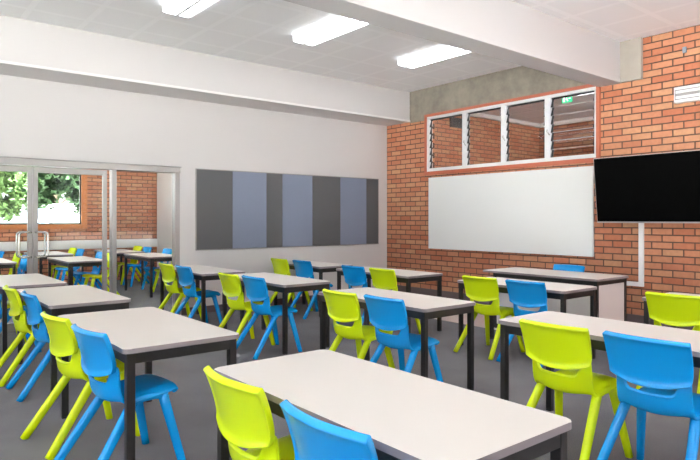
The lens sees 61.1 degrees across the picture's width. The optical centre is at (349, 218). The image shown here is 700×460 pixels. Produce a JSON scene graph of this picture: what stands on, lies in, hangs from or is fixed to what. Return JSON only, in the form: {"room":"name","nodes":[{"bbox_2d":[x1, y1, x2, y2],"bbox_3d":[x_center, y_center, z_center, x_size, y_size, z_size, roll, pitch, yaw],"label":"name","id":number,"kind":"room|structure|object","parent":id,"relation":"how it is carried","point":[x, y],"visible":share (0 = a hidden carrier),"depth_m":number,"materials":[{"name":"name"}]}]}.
{"room":"classroom","nodes":[
{"label":"classroom","id":0,"kind":"room"},
{"bbox_2d":[0,169,156,282],"bbox_3d":[-8.090,-0.445,11.466,9.100,3.690,0.200,0,0,-39],"label":"wall","id":1,"kind":"structure","parent":0,"point":[136,191],"depth_m":13.62,"materials":[{"name":"brick"}]},
{"bbox_2d":[0,175,86,229],"bbox_3d":[-7.789,-0.693,11.626,4.970,1.815,0.130,0,0,-39],"label":"window","id":2,"kind":"structure","parent":1,"relation":"in","point":[82,224],"depth_m":13.06,"materials":[{"name":"brown wood"}]},
{"bbox_2d":[0,239,157,250],"bbox_3d":[-7.992,0.565,11.384,8.750,0.190,0.050,0,0,-39],"label":"trim","id":3,"kind":"structure","parent":1,"relation":"attached to","point":[121,243],"depth_m":13.03,"materials":[{"name":"white paint"}]},
{"bbox_2d":[157,173,171,277],"bbox_3d":[-2.819,-0.445,12.075,0.150,3.690,5.500,0,0,-39],"label":"wall","id":4,"kind":"structure","parent":0,"point":[164,180],"depth_m":13.80,"materials":[{"name":"white paint"}]},
{"bbox_2d":[0,75,538,314],"bbox_3d":[-1.679,-0.445,9.362,16.400,3.690,0.150,0,0,-39],"label":"wall","id":5,"kind":"structure","parent":0,"point":[40,119],"depth_m":8.98,"materials":[{"name":"white paint"}]},
{"bbox_2d":[0,165,32,332],"bbox_3d":[-4.358,0.367,7.143,0.952,2.045,0.190,0,0,-39],"label":"door","id":6,"kind":"structure","parent":5,"relation":"in","point":[10,326],"depth_m":7.40,"materials":[{"name":"grey metal"}]},
{"bbox_2d":[33,167,106,290],"bbox_3d":[-3.636,0.367,7.730,0.897,2.045,0.190,0,0,-39],"label":"door","id":7,"kind":"structure","parent":5,"relation":"in","point":[36,170],"depth_m":7.65,"materials":[{"name":"grey metal"}]},
{"bbox_2d":[0,156,180,314],"bbox_3d":[-3.971,0.323,7.442,3.820,2.155,0.160,0,0,-39],"label":"door frame","id":8,"kind":"structure","parent":5,"relation":"attached to","point":[113,168],"depth_m":8.04,"materials":[{"name":"grey metal"}]},
{"bbox_2d":[181,295,318,314],"bbox_3d":[-0.880,1.350,9.906,4.046,0.100,0.012,0,0,-39],"label":"baseboard","id":9,"kind":"structure","parent":5,"relation":"attached to","point":[211,308],"depth_m":9.09,"materials":[{"name":"grey"}]},
{"bbox_2d":[195,168,378,250],"bbox_3d":[-0.876,-0.140,9.905,3.618,1.214,0.020,0,0,-39],"label":"pinboard","id":10,"kind":"object","parent":5,"relation":"attached to","point":[234,209],"visible":1,"depth_m":9.70,"materials":[{"name":"grey fabric"}]},
{"bbox_2d":[450,117,461,128],"bbox_3d":[2.256,-2.010,12.417,0.440,0.200,0.070,0,0,-39],"label":"air vent","id":11,"kind":"object","parent":5,"relation":"in","point":[454,122],"visible":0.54,"depth_m":12.34,"materials":[{"name":"grey metal"}]},
{"bbox_2d":[0,278,699,459],"bbox_3d":[-0.087,1.500,7.402,16.400,0.200,16.600,0,0,-39],"label":"floor","id":12,"kind":"structure","parent":0,"point":[193,403],"depth_m":4.62,"materials":[{"name":"grey carpet"}]},
{"bbox_2d":[0,258,16,274],"bbox_3d":[-5.897,1.040,9.639,0.620,0.720,1.420,0,0,-39],"label":"table","id":13,"kind":"object","parent":12,"relation":"on","point":[4,263],"visible":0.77,"depth_m":9.27,"materials":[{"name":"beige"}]},
{"bbox_2d":[0,255,26,299],"bbox_3d":[-5.420,1.004,9.588,0.592,0.819,0.497,0,0,-39],"label":"chair","id":14,"kind":"object","parent":12,"relation":"on","point":[23,263],"visible":0.36,"depth_m":9.75,"materials":[{"name":"blue plastic"}]},
{"bbox_2d":[1,301,26,342],"bbox_3d":[-3.997,1.004,6.699,0.592,0.819,0.497,0,0,-39],"label":"chair","id":15,"kind":"object","parent":12,"relation":"on","point":[24,303],"visible":0.22,"depth_m":6.68,"materials":[{"name":"yellow plastic"}]},
{"bbox_2d":[8,253,21,274],"bbox_3d":[-5.855,1.004,10.124,0.592,0.819,0.497,0,0,-39],"label":"chair","id":16,"kind":"object","parent":12,"relation":"on","point":[15,258],"visible":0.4,"depth_m":10.29,"materials":[{"name":"yellow plastic"}]},
{"bbox_2d":[0,298,41,351],"bbox_3d":[-3.619,1.004,6.234,0.592,0.819,0.497,0,0,-39],"label":"chair","id":17,"kind":"object","parent":12,"relation":"on","point":[27,335],"visible":0.22,"depth_m":6.19,"materials":[{"name":"blue plastic"}]},
{"bbox_2d":[0,273,66,355],"bbox_3d":[-3.704,1.040,6.686,0.620,0.720,1.420,0,0,-39],"label":"table","id":18,"kind":"object","parent":12,"relation":"on","point":[35,280],"visible":0.47,"depth_m":6.25,"materials":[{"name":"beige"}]},
{"bbox_2d":[0,285,69,386],"bbox_3d":[-2.854,1.004,5.308,0.592,0.819,0.497,0,0,-39],"label":"chair","id":19,"kind":"object","parent":12,"relation":"on","point":[16,307],"visible":0.66,"depth_m":5.12,"materials":[{"name":"yellow plastic"}]},
{"bbox_2d":[5,290,78,401],"bbox_3d":[-2.464,1.004,4.891,0.592,0.819,0.497,0,0,-39],"label":"chair","id":20,"kind":"object","parent":12,"relation":"on","point":[34,308],"visible":0.64,"depth_m":4.71,"materials":[{"name":"blue plastic"}]},
{"bbox_2d":[24,251,73,285],"bbox_3d":[-6.007,1.040,11.804,0.620,0.720,1.420,0,0,-39],"label":"table","id":21,"kind":"object","parent":12,"relation":"on","point":[51,253],"visible":0.49,"depth_m":11.40,"materials":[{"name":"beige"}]},
{"bbox_2d":[51,248,79,284],"bbox_3d":[-5.839,1.004,12.134,0.592,0.819,0.497,0,0,-39],"label":"chair","id":22,"kind":"object","parent":12,"relation":"on","point":[71,250],"visible":0.38,"depth_m":12.08,"materials":[{"name":"yellow plastic"}]},
{"bbox_2d":[55,249,87,284],"bbox_3d":[-5.473,1.004,11.684,0.592,0.819,0.497,0,0,-39],"label":"chair","id":23,"kind":"object","parent":12,"relation":"on","point":[79,252],"visible":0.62,"depth_m":11.62,"materials":[{"name":"blue plastic"}]},
{"bbox_2d":[16,285,130,392],"bbox_3d":[-2.549,1.040,5.389,0.645,0.720,1.420,0,0,-39],"label":"table","id":24,"kind":"object","parent":12,"relation":"on","point":[74,299],"visible":0.66,"depth_m":5.01,"materials":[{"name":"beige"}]},
{"bbox_2d":[47,256,101,285],"bbox_3d":[-4.680,1.040,10.139,0.620,0.720,1.420,0,0,-39],"label":"table","id":25,"kind":"object","parent":12,"relation":"on","point":[74,261],"visible":0.54,"depth_m":9.72,"materials":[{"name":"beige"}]},
{"bbox_2d":[20,311,139,459],"bbox_3d":[-1.721,1.004,3.808,0.497,0.819,0.592,0,0,45],"label":"chair","id":26,"kind":"object","parent":12,"relation":"on","point":[63,341],"visible":0.65,"depth_m":3.64,"materials":[{"name":"yellow plastic"}]},
{"bbox_2d":[73,251,101,289],"bbox_3d":[-4.641,1.004,10.659,0.592,0.819,0.497,0,0,-39],"label":"chair","id":27,"kind":"object","parent":12,"relation":"on","point":[95,270],"visible":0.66,"depth_m":10.66,"materials":[{"name":"blue plastic"}]},
{"bbox_2d":[82,253,119,294],"bbox_3d":[-4.276,1.004,10.209,0.592,0.819,0.497,0,0,-39],"label":"chair","id":28,"kind":"object","parent":12,"relation":"on","point":[86,276],"visible":0.48,"depth_m":10.08,"materials":[{"name":"yellow plastic"}]},
{"bbox_2d":[94,249,144,285],"bbox_3d":[-4.944,1.040,12.668,0.620,0.720,1.420,0,0,-39],"label":"table","id":29,"kind":"object","parent":12,"relation":"on","point":[120,252],"visible":0.52,"depth_m":12.31,"materials":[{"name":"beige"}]},
{"bbox_2d":[54,324,185,459],"bbox_3d":[-1.307,1.004,3.346,0.497,0.819,0.592,0,0,45],"label":"chair","id":30,"kind":"object","parent":12,"relation":"on","point":[98,359],"visible":0.95,"depth_m":3.28,"materials":[{"name":"blue plastic"}]},
{"bbox_2d":[117,246,146,284],"bbox_3d":[-4.799,1.004,12.979,0.592,0.819,0.497,0,0,-39],"label":"chair","id":31,"kind":"object","parent":12,"relation":"on","point":[136,248],"visible":0.58,"depth_m":12.97,"materials":[{"name":"yellow plastic"}]},
{"bbox_2d":[122,247,157,286],"bbox_3d":[-4.434,1.004,12.529,0.592,0.819,0.497,0,0,-39],"label":"chair","id":32,"kind":"object","parent":12,"relation":"on","point":[145,249],"visible":0.57,"depth_m":12.47,"materials":[{"name":"blue plastic"}]},
{"bbox_2d":[124,253,171,297],"bbox_3d":[-3.759,1.040,11.273,0.620,0.720,1.420,0,0,-39],"label":"table","id":33,"kind":"object","parent":12,"relation":"on","point":[150,257],"visible":0.73,"depth_m":10.81,"materials":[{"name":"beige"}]},
{"bbox_2d":[58,307,238,459],"bbox_3d":[-1.356,1.040,3.846,0.682,0.720,1.420,0,0,-39],"label":"table","id":34,"kind":"object","parent":12,"relation":"on","point":[147,335],"visible":0.66,"depth_m":3.46,"materials":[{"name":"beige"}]},
{"bbox_2d":[141,248,171,291],"bbox_3d":[-3.772,1.004,11.778,0.592,0.819,0.497,0,0,-39],"label":"chair","id":35,"kind":"object","parent":12,"relation":"on","point":[165,250],"visible":0.44,"depth_m":11.77,"materials":[{"name":"blue plastic"}]},
{"bbox_2d":[153,261,171,291],"bbox_3d":[-3.413,1.004,11.335,0.592,0.819,0.497,0,0,-39],"label":"chair","id":36,"kind":"object","parent":12,"relation":"on","point":[157,270],"visible":0.16,"depth_m":11.33,"materials":[{"name":"yellow plastic"}]},
{"bbox_2d":[158,263,200,317],"bbox_3d":[-2.349,1.004,8.064,0.592,0.819,0.497,0,0,-39],"label":"chair","id":37,"kind":"object","parent":12,"relation":"on","point":[168,272],"visible":0.75,"depth_m":7.93,"materials":[{"name":"yellow plastic"}]},
{"bbox_2d":[175,265,221,323],"bbox_3d":[-2.000,1.004,7.651,0.592,0.819,0.497,0,0,-39],"label":"chair","id":38,"kind":"object","parent":12,"relation":"on","point":[185,274],"visible":0.88,"depth_m":7.55,"materials":[{"name":"blue plastic"}]},
{"bbox_2d":[159,265,245,322],"bbox_3d":[-2.031,1.040,8.051,0.620,0.720,1.420,0,0,-39],"label":"table","id":39,"kind":"object","parent":12,"relation":"on","point":[203,273],"visible":0.51,"depth_m":7.68,"materials":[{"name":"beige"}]},
{"bbox_2d":[218,272,274,344],"bbox_3d":[-1.207,1.004,6.595,0.592,0.819,0.497,0,0,-39],"label":"chair","id":40,"kind":"object","parent":12,"relation":"on","point":[231,283],"visible":0.81,"depth_m":6.47,"materials":[{"name":"yellow plastic"}]},
{"bbox_2d":[203,365,294,459],"bbox_3d":[-0.320,1.004,2.355,0.592,0.819,0.497,0,0,-39],"label":"chair","id":41,"kind":"object","parent":12,"relation":"on","point":[244,418],"visible":0.8,"depth_m":2.19,"materials":[{"name":"yellow plastic"}]},
{"bbox_2d":[236,275,301,359],"bbox_3d":[-0.879,1.004,6.256,0.592,0.819,0.497,0,0,-39],"label":"chair","id":42,"kind":"object","parent":12,"relation":"on","point":[256,287],"visible":0.92,"depth_m":6.15,"materials":[{"name":"blue plastic"}]},
{"bbox_2d":[222,272,330,354],"bbox_3d":[-0.885,1.040,6.831,0.620,0.720,1.420,0,0,-39],"label":"table","id":43,"kind":"object","parent":12,"relation":"on","point":[285,284],"visible":0.61,"depth_m":6.39,"materials":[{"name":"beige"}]},
{"bbox_2d":[270,258,312,310],"bbox_3d":[-0.946,1.004,9.049,0.592,0.819,0.497,0,0,-39],"label":"chair","id":44,"kind":"object","parent":12,"relation":"on","point":[280,266],"visible":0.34,"depth_m":8.94,"materials":[{"name":"yellow plastic"}]},
{"bbox_2d":[290,260,332,318],"bbox_3d":[-0.569,1.004,8.633,0.592,0.819,0.497,0,0,-39],"label":"chair","id":45,"kind":"object","parent":12,"relation":"on","point":[304,269],"visible":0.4,"depth_m":8.47,"materials":[{"name":"blue plastic"}]},
{"bbox_2d":[274,260,352,316],"bbox_3d":[-0.587,1.040,9.096,0.620,0.720,1.278,0,0,-39],"label":"table","id":46,"kind":"object","parent":12,"relation":"on","point":[320,267],"visible":0.33,"depth_m":8.67,"materials":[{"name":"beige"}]},
{"bbox_2d":[280,399,377,459],"bbox_3d":[0.045,1.004,1.898,0.592,0.819,0.497,0,0,-39],"label":"chair","id":47,"kind":"object","parent":12,"relation":"on","point":[313,438],"visible":1,"depth_m":1.75,"materials":[{"name":"blue plastic"}]},
{"bbox_2d":[333,265,367,326],"bbox_3d":[0.161,1.004,7.655,0.592,0.819,0.497,0,0,-39],"label":"chair","id":48,"kind":"object","parent":12,"relation":"on","point":[353,275],"visible":0.27,"depth_m":7.50,"materials":[{"name":"blue plastic"}]},
{"bbox_2d":[322,289,394,368],"bbox_3d":[0.037,1.004,5.016,0.592,0.819,0.497,0,0,-39],"label":"chair","id":49,"kind":"object","parent":12,"relation":"on","point":[341,306],"visible":0.85,"depth_m":4.90,"materials":[{"name":"yellow plastic"}]},
{"bbox_2d":[336,266,442,332],"bbox_3d":[0.484,1.040,7.763,0.620,0.720,1.420,0,0,-39],"label":"table","id":50,"kind":"object","parent":12,"relation":"on","point":[408,277],"visible":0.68,"depth_m":7.39,"materials":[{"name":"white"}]},
{"bbox_2d":[214,350,571,459],"bbox_3d":[0.066,1.040,2.353,0.645,0.720,1.420,0,0,-39],"label":"table","id":51,"kind":"object","parent":12,"relation":"on","point":[406,416],"visible":0.8,"depth_m":2.14,"materials":[{"name":"laminate"}]},
{"bbox_2d":[369,268,420,333],"bbox_3d":[0.508,1.004,7.228,0.592,0.819,0.497,0,0,-39],"label":"chair","id":52,"kind":"object","parent":12,"relation":"on","point":[385,279],"visible":0.28,"depth_m":7.09,"materials":[{"name":"yellow plastic"}]},
{"bbox_2d":[318,287,475,389],"bbox_3d":[0.367,1.040,5.194,0.620,0.720,1.377,0,0,-39],"label":"table","id":53,"kind":"object","parent":12,"relation":"on","point":[419,306],"visible":0.79,"depth_m":4.84,"materials":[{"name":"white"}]},
{"bbox_2d":[364,294,442,381],"bbox_3d":[0.383,1.004,4.653,0.592,0.819,0.497,0,0,-39],"label":"chair","id":54,"kind":"object","parent":12,"relation":"on","point":[388,314],"visible":0.9,"depth_m":4.55,"materials":[{"name":"blue plastic"}]},
{"bbox_2d":[434,313,496,329],"bbox_3d":[3.461,1.398,6.644,1.450,0.004,10.550,0,0,-39],"label":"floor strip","id":55,"kind":"object","parent":12,"relation":"on","point":[479,321],"depth_m":8.24,"materials":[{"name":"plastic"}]},
{"bbox_2d":[483,267,628,327],"bbox_3d":[2.503,1.032,7.354,0.720,0.735,1.580,0,0,-39],"label":"desk","id":56,"kind":"object","parent":55,"relation":"on","point":[611,292],"visible":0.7,"depth_m":6.88,"materials":[{"name":"laminate"}]},
{"bbox_2d":[453,275,524,359],"bbox_3d":[1.465,1.004,6.240,0.592,0.819,0.497,0,0,-39],"label":"chair","id":57,"kind":"object","parent":12,"relation":"on","point":[482,289],"visible":0.84,"depth_m":6.13,"materials":[{"name":"yellow plastic"}]},
{"bbox_2d":[496,279,547,367],"bbox_3d":[1.812,1.004,5.813,0.592,0.819,0.497,0,0,-39],"label":"chair","id":58,"kind":"object","parent":12,"relation":"on","point":[526,294],"visible":0.44,"depth_m":5.69,"materials":[{"name":"blue plastic"}]},
{"bbox_2d":[457,277,596,358],"bbox_3d":[1.837,1.040,6.272,0.620,0.720,1.321,0,0,-39],"label":"table","id":59,"kind":"object","parent":12,"relation":"on","point":[561,291],"visible":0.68,"depth_m":5.94,"materials":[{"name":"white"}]},
{"bbox_2d":[553,264,584,271],"bbox_3d":[2.711,1.004,7.588,0.592,0.819,0.497,0,0,-39],"label":"chair","id":60,"kind":"object","parent":12,"relation":"on","point":[562,267],"visible":0.14,"depth_m":7.71,"materials":[{"name":"blue plastic"}]},
{"bbox_2d":[519,318,632,459],"bbox_3d":[1.287,1.004,3.493,0.592,0.819,0.497,0,0,-39],"label":"chair","id":61,"kind":"object","parent":12,"relation":"on","point":[568,349],"visible":0.92,"depth_m":3.38,"materials":[{"name":"yellow plastic"}]},
{"bbox_2d":[498,311,699,410],"bbox_3d":[1.675,1.040,3.648,0.620,0.720,1.420,0,0,-39],"label":"table","id":62,"kind":"object","parent":12,"relation":"on","point":[596,326],"visible":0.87,"depth_m":3.88,"materials":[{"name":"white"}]},
{"bbox_2d":[597,331,699,459],"bbox_3d":[1.624,1.004,3.110,0.592,0.819,0.497,0,0,-39],"label":"chair","id":63,"kind":"object","parent":12,"relation":"on","point":[664,369],"visible":1,"depth_m":3.00,"materials":[{"name":"blue plastic"}]},
{"bbox_2d":[636,291,699,393],"bbox_3d":[2.704,1.004,4.825,0.592,0.819,0.497,0,0,-39],"label":"chair","id":64,"kind":"object","parent":12,"relation":"on","point":[664,308],"visible":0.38,"depth_m":4.70,"materials":[{"name":"yellow plastic"}]},
{"bbox_2d":[642,292,699,327],"bbox_3d":[3.203,1.040,4.780,0.620,0.720,1.420,0,0,-39],"label":"table","id":65,"kind":"object","parent":12,"relation":"on","point":[646,312],"visible":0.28,"depth_m":5.13,"materials":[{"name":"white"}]},
{"bbox_2d":[0,0,699,123],"bbox_3d":[-0.087,-2.390,7.402,16.400,0.200,16.600,0,0,-39],"label":"ceiling","id":66,"kind":"structure","parent":0,"point":[254,31],"depth_m":7.20,"materials":[{"name":"white paint"}]},
{"bbox_2d":[163,0,218,17],"bbox_3d":[-1.481,-2.248,5.947,0.320,0.083,1.296,0,0,-39],"label":"ceiling light","id":67,"kind":"object","parent":66,"relation":"attached to","point":[183,8],"visible":1,"depth_m":6.22,"materials":[{"name":"white plastic"}]},
{"bbox_2d":[163,0,194,13],"bbox_3d":[-1.552,-2.247,5.890,0.139,0.058,1.260,0,0,-39],"label":"diffuser","id":68,"kind":"object","parent":67,"relation":"attached to","point":[173,6],"depth_m":6.19,"materials":[{"name":"white plastic"}]},
{"bbox_2d":[181,0,218,16],"bbox_3d":[-1.411,-2.247,6.004,0.139,0.058,1.260,0,0,-39],"label":"diffuser","id":69,"kind":"object","parent":67,"relation":"attached to","point":[200,5],"depth_m":6.22,"materials":[{"name":"white plastic"}]},
{"bbox_2d":[0,15,409,125],"bbox_3d":[-3.373,-2.020,7.482,11.000,0.540,0.632,0,0,-39],"label":"ceiling beam","id":70,"kind":"structure","parent":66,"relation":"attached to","point":[28,49],"depth_m":8.06,"materials":[{"name":"white paint"}]},
{"bbox_2d":[293,16,368,45],"bbox_3d":[-0.185,-2.248,7.000,0.320,0.083,1.296,0,0,-39],"label":"ceiling light","id":71,"kind":"object","parent":66,"relation":"attached to","point":[340,25],"visible":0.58,"depth_m":7.02,"materials":[{"name":"white plastic"}]},
{"bbox_2d":[308,22,367,44],"bbox_3d":[-0.115,-2.247,7.057,0.139,0.058,1.260,0,0,-39],"label":"diffuser","id":72,"kind":"object","parent":71,"relation":"attached to","point":[357,25],"depth_m":7.08,"materials":[{"name":"white plastic"}]},
{"bbox_2d":[398,45,470,68],"bbox_3d":[1.212,-2.248,8.135,0.320,0.083,1.296,0,0,-39],"label":"ceiling light","id":73,"kind":"object","parent":66,"relation":"attached to","point":[445,52],"visible":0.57,"depth_m":8.15,"materials":[{"name":"white plastic"}]},
{"bbox_2d":[411,51,469,67],"bbox_3d":[1.282,-2.247,8.192,0.139,0.058,1.260,0,0,-39],"label":"diffuser","id":74,"kind":"object","parent":73,"relation":"attached to","point":[457,53],"depth_m":8.20,"materials":[{"name":"white plastic"}]},
{"bbox_2d":[284,0,620,86],"bbox_3d":[-0.832,-2.027,4.355,11.000,0.525,0.310,0,0,-39],"label":"beam","id":75,"kind":"structure","parent":66,"relation":"attached to","point":[510,31],"depth_m":6.14,"materials":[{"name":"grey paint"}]},
{"bbox_2d":[562,97,571,102],"bbox_3d":[3.802,-2.165,10.387,0.040,0.250,0.190,0,0,-39],"label":"exit sign","id":76,"kind":"object","parent":66,"relation":"hanging from","point":[567,99],"visible":0.59,"depth_m":10.38,"materials":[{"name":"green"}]},
{"bbox_2d":[387,25,699,315],"bbox_3d":[4.049,-0.445,7.251,0.230,3.690,10.750,0,0,-39],"label":"wall","id":77,"kind":"structure","parent":0,"point":[639,117],"depth_m":7.68,"materials":[{"name":"brick"}]},
{"bbox_2d":[410,66,586,122],"bbox_3d":[2.209,-2.010,9.325,0.012,0.560,3.570,0,0,-39],"label":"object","id":78,"kind":"structure","parent":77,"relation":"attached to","point":[520,81],"depth_m":9.41,"materials":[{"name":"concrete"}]},
{"bbox_2d":[428,166,593,256],"bbox_3d":[2.330,-0.102,9.165,0.026,1.227,3.024,0,0,-39],"label":"whiteboard","id":79,"kind":"object","parent":77,"relation":"attached to","point":[545,211],"visible":0.98,"depth_m":8.93,"materials":[{"name":"white ceramic"}]},
{"bbox_2d":[424,84,600,174],"bbox_3d":[2.352,-1.295,9.184,0.167,1.060,3.210,0,0,-39],"label":"window","id":80,"kind":"structure","parent":77,"relation":"in","point":[548,97],"depth_m":9.03,"materials":[{"name":"white metal"}]},
{"bbox_2d":[470,113,593,127],"bbox_3d":[6.053,-2.245,8.750,4.770,0.090,10.550,0,0,-39],"label":"trim","id":81,"kind":"structure","parent":77,"relation":"attached to","point":[478,115],"depth_m":13.52,"materials":[{"name":"white paint"}]},
{"bbox_2d":[391,285,693,329],"bbox_3d":[4.018,1.308,7.097,0.014,0.176,10.550,0,0,-39],"label":"baseboard","id":82,"kind":"structure","parent":77,"relation":"attached to","point":[431,292],"depth_m":9.86,"materials":[{"name":"grey"}]},
{"bbox_2d":[620,37,642,82],"bbox_3d":[3.596,-2.027,7.579,0.060,0.525,0.270,0,0,-39],"label":"pad","id":83,"kind":"object","parent":77,"relation":"attached to","point":[631,51],"visible":1,"depth_m":7.55,"materials":[{"name":"concrete"}]},
{"bbox_2d":[627,223,643,286],"bbox_3d":[3.437,0.427,7.794,0.034,0.855,0.835,0,0,-39],"label":"cable conduit","id":84,"kind":"object","parent":77,"relation":"attached to","point":[640,283],"visible":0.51,"depth_m":7.49,"materials":[{"name":"white plastic"}]},
{"bbox_2d":[593,150,699,222],"bbox_3d":[3.714,-0.372,7.281,0.250,0.844,1.400,0,0,-39],"label":"television","id":85,"kind":"object","parent":77,"relation":"attached to","point":[656,187],"visible":1,"depth_m":7.24,"materials":[{"name":"black"}]},
{"bbox_2d":[682,46,686,52],"bbox_3d":[4.005,-2.025,7.099,0.030,0.070,0.040,0,0,-39],"label":"wall bracket","id":86,"kind":"object","parent":77,"relation":"attached to","point":[684,49],"visible":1,"depth_m":7.09,"materials":[{"name":"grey metal"}]},
{"bbox_2d":[674,84,699,103],"bbox_3d":[4.076,-1.485,6.957,0.099,0.190,0.500,0,0,-39],"label":"air vent","id":87,"kind":"object","parent":77,"relation":"attached to","point":[689,93],"visible":1,"depth_m":7.01,"materials":[{"name":"white metal"}]},
{"bbox_2d":[675,86,699,99],"bbox_3d":[4.045,-1.485,6.932,0.018,0.120,0.470,0,0,-39],"label":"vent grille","id":88,"kind":"object","parent":87,"relation":"attached to","point":[683,92],"depth_m":7.00,"materials":[{"name":"white metal"}]},
{"bbox_2d":[539,121,593,158],"bbox_3d":[7.982,-0.445,10.317,0.200,3.690,10.550,0,0,-39],"label":"wall","id":89,"kind":"structure","parent":0,"point":[586,142],"depth_m":13.69,"materials":[{"name":"brick"}]},
{"label":"outside","id":90,"kind":"structure","parent":0,"visible":0},
{"bbox_3d":[-2.424,1.750,10.914,130.000,0.300,140.000,0,0,-39],"label":"ground","id":91,"kind":"structure","parent":90,"visible":0},
{"bbox_2d":[0,165,50,222],"bbox_3d":[-11.938,-0.696,20.240,3.285,4.606,2.548,0,0,-1],"label":"tree","id":92,"kind":"object","parent":91,"relation":"on","point":[12,203],"visible":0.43,"depth_m":19.90,"materials":[{"name":"green plant"}]},
{"bbox_2d":[4,166,69,206],"bbox_3d":[-13.086,-1.867,28.987,7.201,6.943,6.006,0,0,-28],"label":"tree","id":93,"kind":"object","parent":91,"relation":"on","point":[24,176],"visible":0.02,"depth_m":27.44,"materials":[{"name":"green plant"}]},
{"bbox_2d":[26,208,48,222],"bbox_3d":[-11.121,0.600,21.113,0.740,2.000,0.740,0,0,-39],"label":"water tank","id":94,"kind":"object","parent":91,"relation":"on","point":[43,214],"visible":0.11,"depth_m":20.90,"materials":[{"name":"metal"}]},
{"bbox_2d":[7,167,78,213],"bbox_3d":[-8.283,-0.866,18.258,3.869,4.945,4.238,0,0,-1],"label":"tree","id":95,"kind":"object","parent":91,"relation":"on","point":[53,184],"visible":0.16,"depth_m":17.66,"materials":[{"name":"green plant"}]},
{"bbox_2d":[46,204,78,222],"bbox_3d":[-9.791,0.525,24.900,6.000,2.150,3.400,0,0,-39],"label":"outbuilding","id":96,"kind":"structure","parent":91,"relation":"on","point":[63,213],"depth_m":22.18,"materials":[{"name":"white"}]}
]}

